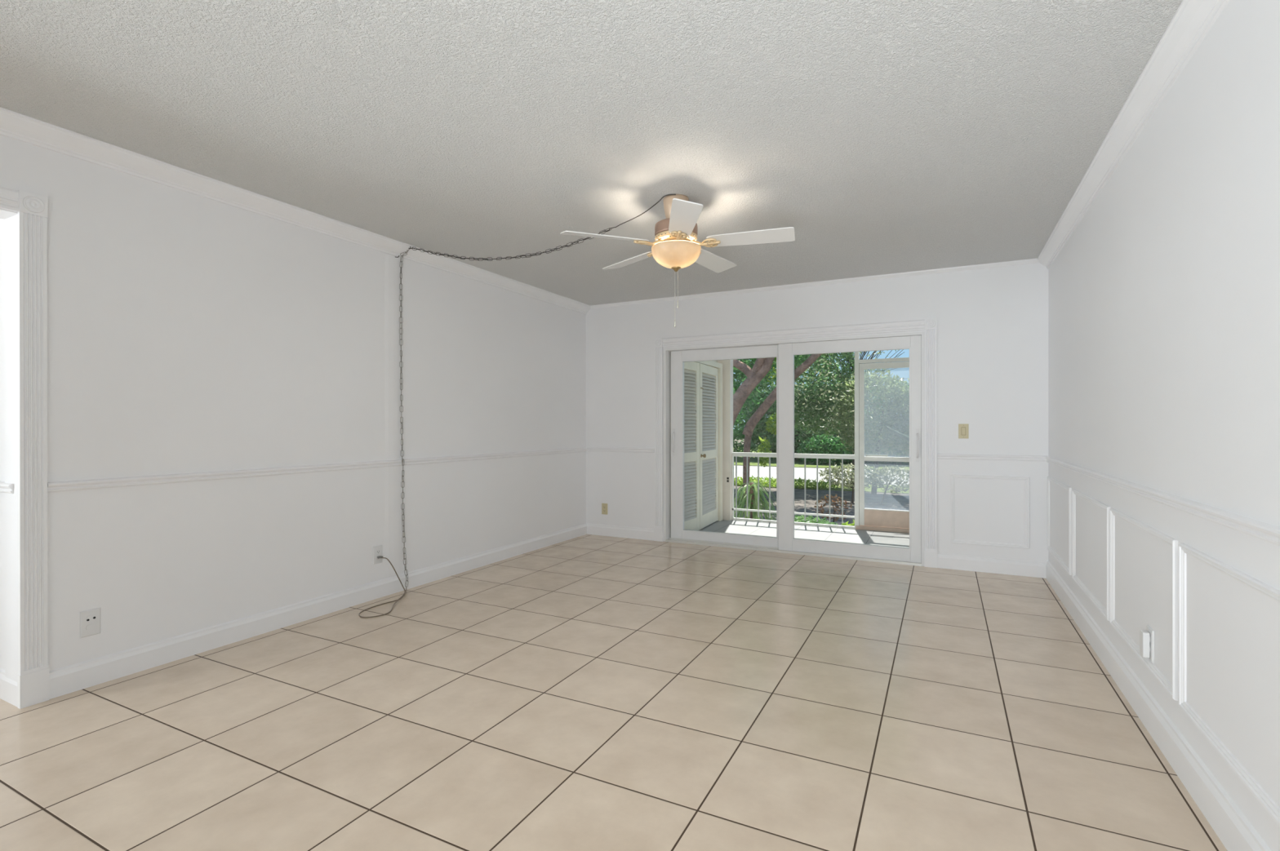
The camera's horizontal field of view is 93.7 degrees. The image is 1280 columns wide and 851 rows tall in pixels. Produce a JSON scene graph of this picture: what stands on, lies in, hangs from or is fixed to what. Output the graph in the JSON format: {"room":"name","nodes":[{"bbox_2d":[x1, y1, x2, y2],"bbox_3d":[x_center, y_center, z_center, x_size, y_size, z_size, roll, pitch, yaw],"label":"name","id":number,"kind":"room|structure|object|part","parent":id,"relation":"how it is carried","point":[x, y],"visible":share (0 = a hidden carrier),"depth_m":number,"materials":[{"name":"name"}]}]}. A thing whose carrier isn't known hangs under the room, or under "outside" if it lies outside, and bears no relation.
{"room":"empty living room","nodes":[
{"label":"empty living room","id":0,"kind":"room"},
{"bbox_2d":[0,218,5,670],"bbox_3d":[-3.876,-0.051,3.258,2.540,2.500,0.118,0,0,27],"label":"wall","id":1,"kind":"structure","parent":0,"point":[2,620],"depth_m":2.66,"materials":[{"name":"paint"}]},
{"bbox_2d":[0,482,13,493],"bbox_3d":[-3.817,0.272,3.142,2.510,0.044,0.020,0,0,27],"label":"trim","id":2,"kind":"structure","parent":1,"relation":"attached to","point":[4,487],"depth_m":2.59,"materials":[{"name":"paint"}]},
{"bbox_2d":[0,667,17,706],"bbox_3d":[-3.786,1.140,3.138,2.570,0.118,0.018,0,0,27],"label":"baseboard","id":3,"kind":"structure","parent":1,"relation":"attached to","point":[8,687],"depth_m":2.60,"materials":[{"name":"paint"}]},
{"bbox_2d":[0,135,586,682],"bbox_3d":[-2.652,-0.051,2.699,0.150,2.500,8.820,0,0,27],"label":"wall","id":4,"kind":"structure","parent":0,"point":[188,333],"depth_m":3.37,"materials":[{"name":"paint"}]},
{"bbox_2d":[0,186,18,212],"bbox_3d":[-3.603,-0.947,0.634,0.018,0.088,4.278,0,0,27],"label":"trim","id":5,"kind":"structure","parent":4,"relation":"attached to","point":[9,197],"depth_m":2.52,"materials":[{"name":"paint"}]},
{"bbox_2d":[17,190,48,709],"bbox_3d":[-2.610,0.102,2.581,0.032,2.194,0.093,0,0,27],"label":"trim","id":6,"kind":"structure","parent":4,"relation":"attached to","point":[33,677],"depth_m":2.58,"materials":[{"name":"paint"}]},
{"bbox_2d":[80,607,100,638],"bbox_3d":[-2.529,0.909,2.763,0.010,0.120,0.074,0,0,27],"label":"wall outlet","id":7,"kind":"object","parent":4,"relation":"attached to","point":[90,620],"visible":1,"depth_m":2.76,"materials":[{"name":"white plastic"}]},
{"bbox_2d":[86,615,95,622],"bbox_3d":[-2.527,0.889,2.762,0.003,0.028,0.034,0,0,27],"label":"receptacle","id":8,"kind":"object","parent":7,"relation":"attached to","point":[89,618],"depth_m":2.76,"materials":[{"name":"white plastic"}]},
{"bbox_2d":[0,106,404,257],"bbox_3d":[-3.132,-1.255,1.505,0.073,0.089,6.260,0,0,27],"label":"trim","id":9,"kind":"structure","parent":4,"relation":"attached to","point":[13,125],"depth_m":3.03,"materials":[{"name":"paint"}]},
{"bbox_2d":[47,448,586,492],"bbox_3d":[-1.589,0.269,4.610,0.020,0.044,4.450,0,0,27],"label":"trim","id":10,"kind":"structure","parent":4,"relation":"attached to","point":[57,486],"depth_m":3.44,"materials":[{"name":"paint"}]},
{"bbox_2d":[48,523,586,699],"bbox_3d":[-1.589,1.137,4.612,0.018,0.118,4.450,0,0,27],"label":"baseboard","id":11,"kind":"structure","parent":4,"relation":"attached to","point":[83,675],"depth_m":3.44,"materials":[{"name":"paint"}]},
{"bbox_2d":[373,544,382,564],"bbox_3d":[-1.819,0.896,4.166,0.009,0.125,0.076,0,0,27],"label":"wall outlet","id":12,"kind":"object","parent":4,"relation":"attached to","point":[377,550],"visible":1,"depth_m":4.16,"materials":[{"name":"white plastic"}]},
{"bbox_2d":[384,253,401,578],"bbox_3d":[-1.762,-0.069,4.286,0.004,2.290,0.145,0,0,27],"label":"trim","id":13,"kind":"structure","parent":4,"relation":"attached to","point":[393,442],"depth_m":4.28,"materials":[{"name":"paint"}]},
{"bbox_2d":[397,243,591,314],"bbox_3d":[-1.138,-1.263,5.439,0.076,0.086,2.560,0,0,27],"label":"trim","id":14,"kind":"structure","parent":4,"relation":"attached to","point":[442,263],"depth_m":5.11,"materials":[{"name":"paint"}]},
{"bbox_2d":[0,0,1182,306],"bbox_3d":[-1.839,-1.361,2.291,7.050,0.120,9.070,0,0,27],"label":"ceiling","id":15,"kind":"structure","parent":0,"point":[891,136],"depth_m":2.51,"materials":[{"name":"white paint"}]},
{"bbox_2d":[358,194,675,617],"bbox_3d":[-0.886,-0.054,3.625,2.167,2.500,0.593,0,0,27],"label":"chain","id":16,"kind":"object","parent":15,"relation":"hanging from","point":[605,231],"visible":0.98,"depth_m":4.27,"materials":[{"name":"metal"}]},
{"bbox_3d":[-1.717,1.054,4.018,0.190,0.285,0.584,0,0,-8],"label":"supply cord","id":17,"kind":"part","parent":16,"relation":"part of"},
{"bbox_3d":[-1.699,-0.057,4.331,0.049,2.449,0.034,0,0,6],"label":"lamp cord","id":18,"kind":"part","parent":16,"relation":"part of","materials":[{"name":"grey plastic"}]},
{"bbox_3d":[-0.740,-1.194,3.855,2.114,0.219,0.018,0,0,27],"label":"lamp cord","id":19,"kind":"part","parent":16,"relation":"part of","materials":[{"name":"grey plastic"}]},
{"bbox_2d":[560,194,795,327],"bbox_3d":[0.237,-0.936,3.468,1.285,0.737,1.275,0,0,27],"label":"ceiling fan","id":20,"kind":"object","parent":15,"relation":"hanging from","point":[675,246],"visible":1,"depth_m":3.35,"materials":[{"name":"white wood"}]},
{"bbox_3d":[-0.191,-1.042,3.312,0.477,0.006,0.147,0,12,-19],"label":"fan blade","id":21,"kind":"part","parent":20,"relation":"part of","materials":[{"name":"white wood"}]},
{"bbox_3d":[-0.050,-1.042,3.789,0.147,0.006,0.477,-15,9,-37],"label":"fan blade","id":22,"kind":"part","parent":20,"relation":"part of","materials":[{"name":"white laminate"}]},
{"bbox_3d":[0.208,-1.070,3.453,0.244,0.041,0.244,0,0,27],"label":"motor","id":23,"kind":"part","parent":20,"relation":"part of","materials":[{"name":"gold metal"}]},
{"bbox_3d":[0.208,-0.967,3.453,0.286,0.120,0.286,0,0,27],"label":"lamp shade","id":24,"kind":"part","parent":20,"relation":"part of","materials":[{"name":"white glass"}]},
{"bbox_3d":[0.219,-1.042,3.030,0.147,0.006,0.477,12,0,-1],"label":"fan blade","id":25,"kind":"part","parent":20,"relation":"part of","materials":[{"name":"white laminate"}]},
{"bbox_3d":[0.448,-1.043,3.802,0.147,0.006,0.477,-14,-8,34],"label":"fan blade","id":26,"kind":"part","parent":20,"relation":"part of","materials":[{"name":"white laminate"}]},
{"bbox_3d":[0.614,-1.042,3.333,0.477,0.006,0.147,0,-12,16],"label":"fan blade","id":27,"kind":"part","parent":20,"relation":"part of","materials":[{"name":"white laminate"}]},
{"bbox_2d":[0,534,1227,850],"bbox_3d":[-1.837,1.259,2.294,7.050,0.120,9.070,0,0,27],"label":"floor","id":28,"kind":"structure","parent":0,"point":[586,692],"depth_m":2.34,"materials":[{"name":"tile"}]},
{"bbox_2d":[716,360,733,520],"bbox_3d":[0.996,-0.170,7.655,0.362,2.720,0.120,0,0,27],"label":"pier","id":29,"kind":"object","parent":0,"point":[727,365],"visible":0.21,"depth_m":7.55,"materials":[{"name":"paint"}]},
{"bbox_2d":[699,520,909,547],"bbox_3d":[1.690,1.266,6.493,3.550,0.150,1.610,0,0,27],"label":"floor","id":30,"kind":"structure","parent":0,"point":[733,526],"depth_m":6.67,"materials":[{"name":"white concrete"}]},
{"bbox_2d":[732,452,854,528],"bbox_3d":[1.825,0.764,7.259,1.471,0.852,0.040,0,0,27],"label":"railing","id":31,"kind":"object","parent":30,"relation":"on","point":[816,456],"visible":0.85,"depth_m":7.20,"materials":[{"name":"metal"}]},
{"bbox_3d":[1.177,0.777,7.588,0.018,0.778,0.024,0,0,27],"label":"post","id":32,"kind":"part","parent":31,"relation":"part of","materials":[{"name":"metal"}]},
{"bbox_3d":[1.825,0.364,7.259,1.471,0.052,0.040,0,0,27],"label":"rail","id":33,"kind":"part","parent":31,"relation":"part of","materials":[{"name":"metal"}]},
{"bbox_3d":[1.826,1.058,7.260,1.471,0.023,0.024,0,0,27],"label":"rail","id":34,"kind":"part","parent":31,"relation":"part of","materials":[{"name":"metal"}]},
{"bbox_2d":[854,351,859,528],"bbox_3d":[2.502,-0.170,6.915,0.047,2.720,0.060,0,0,27],"label":"patio post","id":35,"kind":"object","parent":30,"relation":"on","point":[856,353],"visible":0.64,"depth_m":6.89,"materials":[{"name":"metal"}]},
{"bbox_2d":[858,361,909,528],"bbox_3d":[2.933,0.217,6.684,0.926,1.855,0.056,0,0,27],"label":"screen door","id":36,"kind":"structure","parent":35,"relation":"attached to","point":[868,517],"depth_m":6.83,"materials":[{"name":"paint"}]},
{"bbox_3d":[2.939,1.051,6.696,0.818,0.187,0.028,0,0,27],"label":"kick plate","id":37,"kind":"part","parent":36,"relation":"part of","materials":[{"name":"beige metal"}]},
{"bbox_2d":[855,525,909,533],"bbox_3d":[2.938,1.170,6.688,1.000,0.040,0.075,0,0,27],"label":"threshold","id":38,"kind":"object","parent":30,"relation":"on","point":[857,527],"depth_m":6.76,"materials":[{"name":"beige concrete"}]},
{"bbox_2d":[586,262,1048,563],"bbox_3d":[1.261,-0.058,5.734,4.390,2.500,0.130,0,0,27],"label":"wall","id":39,"kind":"structure","parent":0,"point":[992,331],"depth_m":5.02,"materials":[{"name":"paint"}]},
{"bbox_2d":[601,503,607,515],"bbox_3d":[-0.383,0.902,6.489,0.072,0.118,0.009,0,0,27],"label":"wall outlet","id":40,"kind":"object","parent":39,"relation":"attached to","point":[604,506],"visible":1,"depth_m":6.49,"materials":[{"name":"beige plastic"}]},
{"bbox_2d":[586,523,653,541],"bbox_3d":[-0.224,1.133,6.404,0.835,0.118,0.018,0,0,27],"label":"baseboard","id":41,"kind":"structure","parent":39,"relation":"attached to","point":[645,534],"depth_m":6.38,"materials":[{"name":"paint"}]},
{"bbox_2d":[585,447,654,453],"bbox_3d":[-0.224,0.259,6.402,0.837,0.044,0.020,0,0,27],"label":"trim","id":42,"kind":"structure","parent":39,"relation":"attached to","point":[588,449],"depth_m":6.39,"materials":[{"name":"paint"}]},
{"bbox_2d":[653,337,662,542],"bbox_3d":[0.191,0.146,6.185,0.096,2.092,0.032,0,0,27],"label":"trim","id":43,"kind":"structure","parent":39,"relation":"attached to","point":[658,343],"depth_m":6.18,"materials":[{"name":"paint"}]},
{"bbox_2d":[662,332,924,566],"bbox_3d":[1.348,0.200,5.673,2.430,1.985,0.141,0,0,27],"label":"door","id":44,"kind":"structure","parent":39,"relation":"in","point":[673,358],"depth_m":5.63,"materials":[{"name":"white plastic"}]},
{"bbox_3d":[0.342,0.172,6.184,0.032,0.280,0.046,0,0,27],"label":"handle","id":45,"kind":"part","parent":44,"relation":"part of","materials":[{"name":"white plastic"}]},
{"bbox_3d":[0.842,0.203,5.976,1.153,1.946,0.036,0,0,27],"label":"sash frame","id":46,"kind":"part","parent":44,"relation":"part of","materials":[{"name":"white plastic"}]},
{"bbox_3d":[1.862,0.203,5.405,1.223,1.946,0.036,0,0,27],"label":"sash frame","id":47,"kind":"part","parent":44,"relation":"part of","materials":[{"name":"white plastic"}]},
{"bbox_3d":[2.363,0.172,5.106,0.032,0.280,0.046,0,0,27],"label":"handle","id":48,"kind":"part","parent":44,"relation":"part of","materials":[{"name":"white plastic"}]},
{"bbox_2d":[662,320,924,346],"bbox_3d":[1.320,-0.852,5.619,2.432,0.088,0.018,0,0,27],"label":"trim","id":49,"kind":"structure","parent":39,"relation":"attached to","point":[916,325],"depth_m":5.53,"materials":[{"name":"paint"}]},
{"bbox_2d":[590,258,1039,309],"bbox_3d":[1.291,-1.293,5.627,4.240,0.030,0.030,0,0,27],"label":"trim","id":50,"kind":"structure","parent":39,"relation":"attached to","point":[1031,260],"depth_m":5.40,"materials":[{"name":"paint"}]},
{"bbox_2d":[924,318,937,568],"bbox_3d":[2.445,0.146,5.044,0.096,2.092,0.032,0,0,27],"label":"trim","id":51,"kind":"structure","parent":39,"relation":"attached to","point":[931,324],"depth_m":5.04,"materials":[{"name":"paint"}]},
{"bbox_2d":[958,424,968,438],"bbox_3d":[2.665,0.047,4.941,0.073,0.120,0.014,0,0,27],"label":"light switch","id":52,"kind":"object","parent":39,"relation":"attached to","point":[963,429],"visible":1,"depth_m":4.94,"materials":[{"name":"beige plastic"}]},
{"bbox_2d":[951,474,1029,549],"bbox_3d":[2.829,0.690,4.860,0.553,0.568,0.014,0,0,27],"label":"trim","id":53,"kind":"structure","parent":39,"relation":"attached to","point":[953,477],"depth_m":4.85,"materials":[{"name":"paint"}]},
{"bbox_2d":[937,553,1046,578],"bbox_3d":[2.839,1.133,4.854,0.780,0.118,0.018,0,0,27],"label":"baseboard","id":54,"kind":"structure","parent":39,"relation":"attached to","point":[995,566],"depth_m":4.84,"materials":[{"name":"paint"}]},
{"bbox_2d":[936,453,1048,461],"bbox_3d":[2.837,0.258,4.852,0.782,0.044,0.020,0,0,27],"label":"trim","id":55,"kind":"structure","parent":39,"relation":"attached to","point":[944,456],"depth_m":4.84,"materials":[{"name":"paint"}]},
{"bbox_2d":[1048,0,1279,850],"bbox_3d":[1.281,-0.052,0.781,0.120,2.500,8.950,0,0,27],"label":"wall","id":56,"kind":"structure","parent":0,"point":[1164,297],"depth_m":1.98,"materials":[{"name":"paint"}]},
{"bbox_2d":[1047,476,1071,575],"bbox_3d":[2.958,0.677,4.242,0.014,0.560,0.910,0,0,27],"label":"trim","id":57,"kind":"structure","parent":56,"relation":"attached to","point":[1068,569],"depth_m":4.02,"materials":[{"name":"paint"}]},
{"bbox_2d":[1071,489,1110,621],"bbox_3d":[2.505,0.679,3.348,0.014,0.560,0.905,0,0,27],"label":"trim","id":58,"kind":"structure","parent":56,"relation":"attached to","point":[1105,613],"depth_m":3.33,"materials":[{"name":"paint"}]},
{"bbox_2d":[1037,0,1229,269],"bbox_3d":[1.163,-1.259,0.765,0.076,0.086,8.820,0,0,27],"label":"trim","id":59,"kind":"structure","parent":56,"relation":"attached to","point":[1193,20],"depth_m":2.34,"materials":[{"name":"paint"}]},
{"bbox_2d":[1109,508,1177,701],"bbox_3d":[2.075,0.680,2.498,0.014,0.560,0.900,0,0,27],"label":"trim","id":60,"kind":"structure","parent":56,"relation":"attached to","point":[1172,690],"depth_m":2.31,"materials":[{"name":"paint"}]},
{"bbox_2d":[1139,625,1154,662],"bbox_3d":[2.002,0.861,2.373,0.030,0.124,0.080,0,0,27],"label":"wall outlet","id":61,"kind":"object","parent":56,"relation":"attached to","point":[1146,637],"visible":1,"depth_m":2.35,"materials":[{"name":"white plastic"}]},
{"bbox_3d":[2.013,0.861,2.367,0.006,0.124,0.080,0,0,27],"label":"wall plate","id":62,"kind":"part","parent":61,"relation":"part of","materials":[{"name":"white plastic"}]},
{"bbox_2d":[1045,560,1271,850],"bbox_3d":[1.191,1.130,0.755,0.018,0.136,8.820,0,0,27],"label":"baseboard","id":63,"kind":"structure","parent":56,"relation":"attached to","point":[1231,826],"depth_m":2.11,"materials":[{"name":"paint"}]},
{"bbox_2d":[1045,457,1279,546],"bbox_3d":[1.189,0.271,0.755,0.020,0.044,8.820,0,0,27],"label":"trim","id":64,"kind":"structure","parent":56,"relation":"attached to","point":[1268,533],"depth_m":1.94,"materials":[{"name":"paint"}]},
{"bbox_2d":[1177,542,1279,826],"bbox_3d":[1.646,0.682,1.650,0.014,0.560,0.900,0,0,27],"label":"trim","id":65,"kind":"structure","parent":56,"relation":"attached to","point":[1246,779],"depth_m":1.80,"materials":[{"name":"paint"}]},
{"bbox_3d":[0.360,-0.169,7.086,0.640,2.720,1.470,0,0,27],"label":"wall","id":66,"kind":"structure","parent":0,"visible":0},
{"bbox_2d":[684,361,699,530],"bbox_3d":[0.523,0.237,6.537,0.032,1.885,0.560,0,0,29],"label":"closet door","id":67,"kind":"structure","parent":66,"relation":"in","point":[691,380],"depth_m":6.61,"materials":[{"name":"beige paint"}]},
{"bbox_3d":[0.523,-0.156,6.537,0.029,0.909,0.406,0,0,29],"label":"louver panel","id":68,"kind":"part","parent":67,"relation":"part of","materials":[{"name":"paint"}]},
{"bbox_3d":[0.524,0.714,6.538,0.029,0.640,0.406,0,0,29],"label":"louver panel","id":69,"kind":"part","parent":67,"relation":"part of","materials":[{"name":"paint"}]},
{"bbox_2d":[693,360,722,521],"bbox_3d":[0.674,0.209,6.905,0.085,1.965,1.450,0,0,27],"label":"door frame","id":70,"kind":"structure","parent":66,"relation":"attached to","point":[710,363],"depth_m":7.47,"materials":[{"name":"beige paint"}]},
{"bbox_2d":[699,363,718,529],"bbox_3d":[0.838,0.236,7.119,0.088,1.885,0.737,0,0,23],"label":"closet door","id":71,"kind":"structure","parent":66,"relation":"in","point":[708,399],"depth_m":7.13,"materials":[{"name":"beige paint"}]},
{"bbox_3d":[0.812,-0.157,7.130,0.029,0.909,0.583,0,0,23],"label":"louver panel","id":72,"kind":"part","parent":71,"relation":"part of","materials":[{"name":"paint"}]},
{"bbox_3d":[0.813,0.713,7.131,0.029,0.640,0.583,0,0,23],"label":"louver panel","id":73,"kind":"part","parent":71,"relation":"part of","materials":[{"name":"paint"}]},
{"bbox_3d":[3.224,-0.169,5.704,0.100,2.720,1.590,0,0,27],"label":"wall","id":74,"kind":"structure","parent":0,"visible":0},
{"bbox_2d":[858,357,909,364],"bbox_3d":[3.022,0.217,6.653,1.118,1.945,0.040,0,0,27],"label":"door frame","id":75,"kind":"structure","parent":74,"relation":"attached to","point":[901,359],"depth_m":6.76,"materials":[{"name":"paint"}]},
{"label":"outside","id":76,"kind":"structure","parent":0,"visible":0},
{"bbox_2d":[734,435,804,446],"bbox_3d":[21.990,1.700,43.433,120.000,0.460,82.640,0,0,27],"label":"soil","id":77,"kind":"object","parent":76,"point":[739,441],"depth_m":56.63,"materials":[{"name":"brown soil"}]},
{"bbox_2d":[733,358,776,441],"bbox_3d":[1.426,-1.276,14.625,4.966,5.725,2.281,0,0,22],"label":"broadleaf tree","id":78,"kind":"object","parent":77,"relation":"on","point":[741,375],"visible":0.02,"depth_m":14.06,"materials":[{"name":"green plant"}]},
{"bbox_2d":[733,447,909,471],"bbox_3d":[13.845,1.466,27.347,120.000,0.060,18.700,0,0,27],"label":"lawn","id":79,"kind":"structure","parent":77,"relation":"on","point":[753,462],"depth_m":22.18,"materials":[{"name":"green plant"}]},
{"bbox_2d":[733,358,776,458],"bbox_3d":[3.682,-1.692,27.233,6.524,6.982,3.430,0,0,27],"label":"tree","id":80,"kind":"object","parent":79,"relation":"on","point":[740,436],"visible":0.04,"depth_m":25.88,"materials":[{"name":"green plant"}]},
{"bbox_2d":[740,353,848,461],"bbox_3d":[6.683,-0.909,25.118,5.296,5.418,3.371,0,0,30],"label":"tree","id":81,"kind":"object","parent":79,"relation":"on","point":[771,438],"visible":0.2,"depth_m":24.80,"materials":[{"name":"green plant"}]},
{"bbox_2d":[796,434,853,465],"bbox_3d":[6.996,0.954,22.462,2.256,1.348,1.266,0,0,27],"label":"shrub","id":82,"kind":"object","parent":79,"relation":"on","point":[814,442],"visible":0.72,"depth_m":22.27,"materials":[{"name":"green plant"}]},
{"bbox_2d":[809,377,909,465],"bbox_3d":[9.136,-0.195,23.338,5.140,3.761,3.495,0,0,27],"label":"tree","id":83,"kind":"object","parent":79,"relation":"on","point":[899,454],"visible":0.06,"depth_m":22.36,"materials":[{"name":"green plant"}]},
{"bbox_2d":[733,485,909,525],"bbox_3d":[3.086,1.505,10.523,24.000,0.040,6.840,0,0,27],"label":"mulch","id":84,"kind":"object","parent":77,"relation":"on","point":[892,501],"visible":0.11,"depth_m":11.60,"materials":[{"name":"brown soil"}]},
{"bbox_2d":[733,481,776,520],"bbox_3d":[1.673,1.298,8.813,0.933,0.941,0.943,0,0,-6],"label":"leaf plant","id":85,"kind":"object","parent":84,"relation":"on","point":[752,487],"visible":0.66,"depth_m":8.67,"materials":[{"name":"green plant"}]},
{"bbox_3d":[1.646,1.188,8.808,0.084,0.704,0.064,0,0,27],"label":"stem","id":86,"kind":"part","parent":85,"relation":"part of","materials":[{"name":"green plant"}]},
{"bbox_2d":[733,354,817,426],"bbox_3d":[2.792,-1.472,11.856,7.551,6.124,3.275,0,0,18],"label":"forked tree","id":87,"kind":"object","parent":84,"relation":"on","point":[762,366],"visible":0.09,"depth_m":10.85,"materials":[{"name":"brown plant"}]},
{"bbox_2d":[742,354,821,503],"bbox_3d":[4.589,-1.329,11.337,4.847,5.824,2.858,0,0,27],"label":"tree","id":88,"kind":"object","parent":84,"relation":"on","point":[748,428],"visible":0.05,"depth_m":11.38,"materials":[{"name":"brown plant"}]},
{"bbox_2d":[794,514,837,524],"bbox_3d":[2.208,1.352,7.965,0.848,0.330,0.709,0,0,27],"label":"groundcover","id":89,"kind":"object","parent":84,"relation":"on","point":[799,518],"visible":0.19,"depth_m":7.93,"materials":[{"name":"green plant"}]},
{"bbox_2d":[794,359,869,443],"bbox_3d":[3.874,-0.010,12.504,1.726,3.187,0.622,0,0,27],"label":"tree","id":90,"kind":"object","parent":84,"relation":"on","point":[829,391],"visible":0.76,"depth_m":12.50,"materials":[{"name":"green plant"}]},
{"bbox_2d":[813,494,852,522],"bbox_3d":[2.785,1.247,8.677,0.530,0.524,0.419,0,0,27],"label":"red croton","id":91,"kind":"object","parent":84,"relation":"on","point":[822,511],"visible":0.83,"depth_m":8.67,"materials":[{"name":"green plant"}]},
{"bbox_2d":[841,520,854,526],"bbox_3d":[2.701,1.291,7.448,0.470,0.295,0.489,0,0,27],"label":"groundcover","id":92,"kind":"object","parent":84,"relation":"on","point":[846,523],"visible":0.09,"depth_m":7.44,"materials":[{"name":"green plant"}]},
{"bbox_2d":[818,462,909,505],"bbox_3d":[4.308,1.123,11.300,1.806,0.832,0.934,0,0,27],"label":"shrub","id":93,"kind":"object","parent":84,"relation":"on","point":[885,472],"visible":0.82,"depth_m":11.19,"materials":[{"name":"green plant"}]},
{"bbox_3d":[4.078,1.256,11.388,0.129,0.555,0.040,0,0,27],"label":"stem","id":94,"kind":"part","parent":93,"relation":"part of","materials":[{"name":"brown wood"}]},
{"bbox_3d":[4.569,1.258,11.139,0.228,0.560,0.040,0,0,27],"label":"stem","id":95,"kind":"part","parent":93,"relation":"part of","materials":[{"name":"brown wood"}]},
{"bbox_2d":[829,368,909,494],"bbox_3d":[5.459,0.161,12.693,2.867,2.848,1.737,0,0,27],"label":"broadleaf tree","id":96,"kind":"object","parent":84,"relation":"on","point":[900,424],"visible":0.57,"depth_m":12.63,"materials":[{"name":"green plant"}]},
{"bbox_2d":[885,426,909,441],"bbox_3d":[3.382,0.774,6.875,1.042,1.532,0.058,0,0,22],"label":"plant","id":97,"kind":"object","parent":84,"relation":"on","point":[902,436],"visible":0.27,"depth_m":7.00,"materials":[{"name":"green plant"}]},
{"bbox_2d":[733,479,909,493],"bbox_3d":[2.338,1.494,15.688,50.000,0.050,1.700,0,0,27],"label":"lawn strip","id":98,"kind":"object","parent":77,"relation":"on","point":[866,490],"depth_m":13.90,"materials":[{"name":"green plant"}]},
{"bbox_2d":[733,475,844,488],"bbox_3d":[3.313,1.374,14.468,3.350,0.329,0.686,0,0,27],"label":"shrub","id":99,"kind":"object","parent":98,"relation":"on","point":[801,481],"visible":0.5,"depth_m":14.22,"materials":[{"name":"green plant"}]},
{"bbox_2d":[775,351,854,435],"bbox_3d":[3.488,-1.182,14.586,3.755,5.531,1.970,0,0,23],"label":"broadleaf tree","id":100,"kind":"object","parent":98,"relation":"on","point":[814,401],"visible":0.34,"depth_m":13.88,"materials":[{"name":"green plant"}]},
{"bbox_2d":[815,349,906,488],"bbox_3d":[5.227,-0.757,14.069,3.414,4.684,1.178,0,0,27],"label":"tree","id":101,"kind":"object","parent":98,"relation":"on","point":[874,352],"visible":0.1,"depth_m":14.06,"materials":[{"name":"green plant"}]},
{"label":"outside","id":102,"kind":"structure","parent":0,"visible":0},
{"bbox_2d":[733,465,909,486],"bbox_3d":[8.403,1.493,16.596,120.000,0.040,5.400,0,0,27],"label":"road","id":103,"kind":"structure","parent":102,"point":[811,473],"depth_m":18.37,"materials":[{"name":"grey asphalt"}]}
]}

